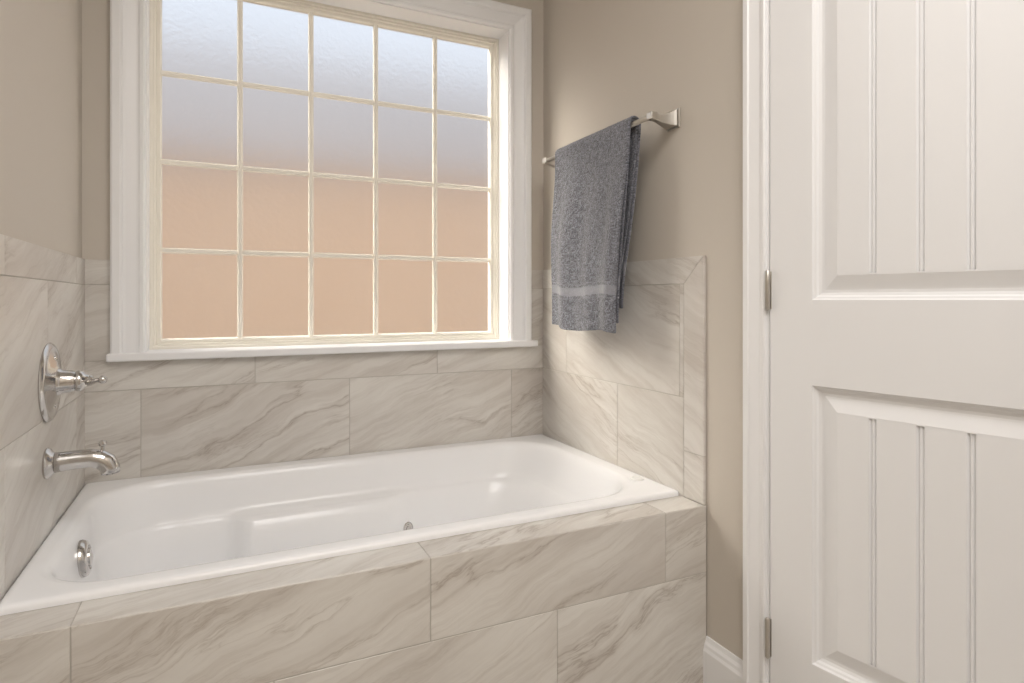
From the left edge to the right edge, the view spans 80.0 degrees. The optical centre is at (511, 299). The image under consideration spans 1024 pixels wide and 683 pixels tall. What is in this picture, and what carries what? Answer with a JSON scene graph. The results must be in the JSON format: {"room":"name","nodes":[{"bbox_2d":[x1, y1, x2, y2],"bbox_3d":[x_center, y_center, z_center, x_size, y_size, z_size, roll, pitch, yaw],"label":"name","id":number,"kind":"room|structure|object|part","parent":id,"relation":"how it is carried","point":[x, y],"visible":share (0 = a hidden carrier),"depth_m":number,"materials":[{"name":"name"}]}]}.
{"room":"bathroom","nodes":[
{"label":"bathroom","id":0,"kind":"room"},
{"bbox_2d":[0,0,81,257],"bbox_3d":[-0.506,-0.270,0.076,0.120,2.600,3.974,0,0,-26],"label":"wall","id":1,"kind":"structure","parent":0,"point":[41,40],"depth_m":1.39,"materials":[{"name":"beige paint"}]},
{"bbox_2d":[0,274,83,449],"bbox_3d":[-1.057,0.214,1.374,0.007,0.665,0.898,0,0,-26],"label":"grout","id":2,"kind":"object","parent":1,"relation":"attached to","point":[0,274],"visible":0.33,"depth_m":1.29,"materials":[{"name":"grey"}]},
{"bbox_2d":[0,234,84,600],"bbox_3d":[-1.056,0.225,1.373,0.008,0.688,0.898,0,0,-26],"label":"tiles","id":3,"kind":"structure","parent":1,"relation":"attached to","point":[34,313],"depth_m":1.29,"materials":[{"name":"tile"}]},
{"bbox_2d":[38,343,60,421],"bbox_3d":[-1.053,0.189,1.405,0.024,0.182,0.182,0,0,-26],"label":"escutcheon","id":4,"kind":"object","parent":3,"relation":"attached to","point":[49,396],"visible":0.8,"depth_m":1.36,"materials":[{"name":"silver metal"}]},
{"bbox_2d":[58,369,93,394],"bbox_3d":[-1.017,0.189,1.422,0.068,0.060,0.060,0,0,-26],"label":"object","id":5,"kind":"object","parent":4,"relation":"on","point":[68,380],"visible":0.95,"depth_m":1.40,"materials":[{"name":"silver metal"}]},
{"bbox_2d":[85,376,106,385],"bbox_3d":[-0.977,0.188,1.422,0.071,0.025,0.021,0,0,8],"label":"lever","id":6,"kind":"object","parent":5,"relation":"attached to","point":[102,379],"visible":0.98,"depth_m":1.42,"materials":[{"name":"silver metal"}]},
{"bbox_2d":[42,440,119,478],"bbox_3d":[-0.990,0.368,1.411,0.143,0.080,0.070,0,0,-26],"label":"tub spout","id":7,"kind":"object","parent":3,"relation":"attached to","point":[106,462],"visible":1,"depth_m":1.40,"materials":[{"name":"silver metal"}]},
{"bbox_3d":[-0.987,0.377,1.412,0.136,0.062,0.047,0,0,-26],"label":"spout","id":8,"kind":"part","parent":7,"relation":"part of","materials":[{"name":"silver metal"}]},
{"bbox_3d":[-0.957,0.343,1.426,0.018,0.029,0.018,0,0,-26],"label":"diverter knob","id":9,"kind":"part","parent":7,"relation":"part of","materials":[{"name":"silver metal"}]},
{"bbox_2d":[82,0,542,484],"bbox_3d":[-0.049,-0.270,2.426,2.736,2.600,0.129,0,0,-26],"label":"wall","id":10,"kind":"structure","parent":0,"point":[157,417],"depth_m":2.00,"materials":[{"name":"beige tile"}]},
{"bbox_2d":[110,0,531,353],"bbox_3d":[-0.593,-0.449,2.180,1.226,1.214,0.140,0,0,-26],"label":"window frame","id":11,"kind":"structure","parent":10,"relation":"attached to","point":[368,6],"depth_m":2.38,"materials":[{"name":"white paint"}]},
{"bbox_2d":[149,0,498,349],"bbox_3d":[-0.609,-0.446,2.214,1.218,1.212,0.035,0,0,-26],"label":"window","id":12,"kind":"structure","parent":11,"relation":"attached to","point":[156,342],"depth_m":2.16,"materials":[{"name":"white plastic"}]},
{"bbox_2d":[162,0,488,338],"bbox_3d":[-0.612,-0.446,2.220,1.170,1.164,0.001,0,0,-26],"label":"window pane","id":13,"kind":"object","parent":12,"relation":"attached to","point":[199,37],"depth_m":2.18,"materials":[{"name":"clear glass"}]},
{"bbox_3d":[-0.610,-0.446,2.215,1.158,1.152,0.010,0,0,-26],"label":"muntin grid","id":14,"kind":"part","parent":12,"relation":"part of","materials":[{"name":"white wood"}]},
{"bbox_2d":[106,339,537,361],"bbox_3d":[-0.579,0.170,2.166,1.428,0.024,0.178,0,0,-26],"label":"window stool","id":15,"kind":"structure","parent":10,"relation":"attached to","point":[260,351],"depth_m":2.03,"materials":[{"name":"white paint"}]},
{"bbox_2d":[543,0,742,659],"bbox_3d":[0.991,-0.270,0.782,0.120,2.600,3.754,0,0,-26],"label":"wall","id":16,"kind":"structure","parent":0,"point":[606,63],"depth_m":1.70,"materials":[{"name":"beige paint"}]},
{"bbox_2d":[542,108,679,167],"bbox_3d":[0.291,-0.515,2.001,0.091,0.056,0.665,0,0,-26],"label":"towel bar","id":17,"kind":"object","parent":16,"relation":"attached to","point":[669,121],"visible":0.69,"depth_m":1.72,"materials":[{"name":"silver metal"}]},
{"bbox_3d":[0.159,-0.515,2.277,0.070,0.048,0.048,0,0,-26],"label":"arm","id":18,"kind":"part","parent":17,"relation":"part of","materials":[{"name":"silver metal"}]},
{"bbox_2d":[551,116,640,332],"bbox_3d":[0.237,-0.219,1.989,0.086,0.640,0.489,0,0,-26],"label":"bath towel","id":19,"kind":"object","parent":17,"relation":"hanging from","point":[596,174],"visible":1,"depth_m":1.92,"materials":[{"name":"grey fabric"}]},
{"bbox_3d":[0.260,-0.515,1.986,0.015,0.015,0.613,0,0,-26],"label":"rail","id":20,"kind":"part","parent":17,"relation":"part of","materials":[{"name":"silver metal"}]},
{"bbox_3d":[0.423,-0.515,1.724,0.070,0.048,0.048,0,0,-26],"label":"arm","id":21,"kind":"part","parent":17,"relation":"part of","materials":[{"name":"silver metal"}]},
{"bbox_3d":[0.459,-0.515,1.741,0.011,0.056,0.052,0,0,-26],"label":"mount plate","id":22,"kind":"part","parent":17,"relation":"part of","materials":[{"name":"silver metal"}]},
{"bbox_2d":[543,257,705,504],"bbox_3d":[0.321,0.214,2.034,0.007,0.665,0.898,0,0,-26],"label":"grout","id":23,"kind":"object","parent":16,"relation":"attached to","point":[702,257],"visible":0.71,"depth_m":1.98,"materials":[{"name":"grey"}]},
{"bbox_2d":[543,255,705,504],"bbox_3d":[0.320,0.225,2.033,0.008,0.688,0.898,0,0,-26],"label":"tiles","id":24,"kind":"structure","parent":16,"relation":"attached to","point":[658,343],"depth_m":1.86,"materials":[{"name":"tile"}]},
{"bbox_2d":[703,636,742,682],"bbox_3d":[0.544,0.963,1.562,0.014,0.135,0.137,0,0,-26],"label":"baseboard","id":25,"kind":"structure","parent":16,"relation":"attached to","point":[720,665],"depth_m":1.57,"materials":[{"name":"white paint"}]},
{"bbox_2d":[743,0,769,682],"bbox_3d":[0.807,-0.026,1.145,0.140,2.113,0.842,0,0,-26],"label":"trim","id":26,"kind":"structure","parent":16,"relation":"attached to","point":[756,13],"depth_m":1.47,"materials":[{"name":"white paint"}]},
{"bbox_2d":[765,617,769,658],"bbox_3d":[0.601,0.795,1.435,0.012,0.094,0.012,0,0,-37],"label":"hinge knuckle","id":27,"kind":"object","parent":16,"relation":"attached to","point":[767,620],"visible":1,"depth_m":1.43},
{"bbox_2d":[765,270,769,309],"bbox_3d":[0.601,-0.023,1.435,0.012,0.094,0.012,0,0,-37],"label":"hinge knuckle","id":28,"kind":"object","parent":16,"relation":"attached to","point":[767,272],"visible":1,"depth_m":1.43},
{"bbox_2d":[770,0,1023,682],"bbox_3d":[0.829,0.007,1.166,0.035,2.030,0.700,0,0,-36],"label":"door","id":29,"kind":"structure","parent":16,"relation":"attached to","point":[964,351],"depth_m":1.37,"materials":[{"name":"white paint"}]},
{"bbox_2d":[769,618,771,656],"bbox_3d":[0.608,0.795,1.437,0.002,0.088,0.006,0,0,-37],"label":"hinge leaf","id":30,"kind":"object","parent":29,"relation":"attached to","point":[769,618],"depth_m":1.44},
{"bbox_2d":[770,272,771,308],"bbox_3d":[0.608,-0.023,1.437,0.002,0.088,0.006,0,0,-37],"label":"hinge leaf","id":31,"kind":"object","parent":29,"relation":"attached to","point":[770,272],"depth_m":1.43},
{"bbox_3d":[0.834,-0.034,1.170,0.012,1.688,0.500,0,0,-36],"label":"door","id":32,"kind":"structure","parent":29,"relation":"attached to","visible":0},
{"bbox_2d":[838,0,1023,273],"bbox_3d":[0.820,-0.439,1.159,0.006,0.767,0.389,0,0,-36],"label":"panel","id":33,"kind":"object","parent":32,"relation":"attached to","point":[931,92],"visible":1,"depth_m":1.18,"materials":[{"name":"white paint"}]},
{"bbox_2d":[838,414,1023,682],"bbox_3d":[0.820,0.500,1.159,0.006,0.509,0.389,0,0,-36],"label":"panel","id":34,"kind":"object","parent":32,"relation":"attached to","point":[931,520],"visible":1,"depth_m":1.18,"materials":[{"name":"white paint"}]},
{"bbox_2d":[812,385,1023,682],"bbox_3d":[0.821,0.500,1.160,0.014,0.620,0.500,0,0,-36],"label":"trim","id":35,"kind":"structure","parent":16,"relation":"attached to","point":[827,402],"depth_m":1.32,"materials":[{"name":"white paint"}]},
{"bbox_2d":[812,0,1023,299],"bbox_3d":[0.821,-0.439,1.160,0.014,0.878,0.500,0,0,-36],"label":"trim","id":36,"kind":"structure","parent":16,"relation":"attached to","point":[827,284],"depth_m":1.33,"materials":[{"name":"white paint"}]},
{"bbox_3d":[0.714,1.070,0.660,2.886,0.080,3.974,0,0,-26],"label":"floor","id":37,"kind":"structure","parent":0,"visible":0},
{"bbox_2d":[0,434,678,615],"bbox_3d":[-0.387,0.720,1.742,1.514,0.386,0.809,0,0,-26],"label":"bathtub","id":38,"kind":"object","parent":37,"relation":"on","point":[130,535],"visible":0.66,"depth_m":1.84,"materials":[{"name":"white ceramic"}]},
{"bbox_3d":[-1.005,0.609,1.442,0.023,0.086,0.086,-6,3,-25],"label":"overflow plate","id":39,"kind":"part","parent":38,"relation":"part of","materials":[{"name":"silver metal"}]},
{"bbox_2d":[0,495,705,682],"bbox_3d":[-0.196,0.788,1.343,1.533,0.483,0.108,0,0,-26],"label":"tub apron","id":40,"kind":"object","parent":37,"relation":"on","point":[615,594],"visible":1,"depth_m":1.30,"materials":[{"name":"grey tile"}]}
]}

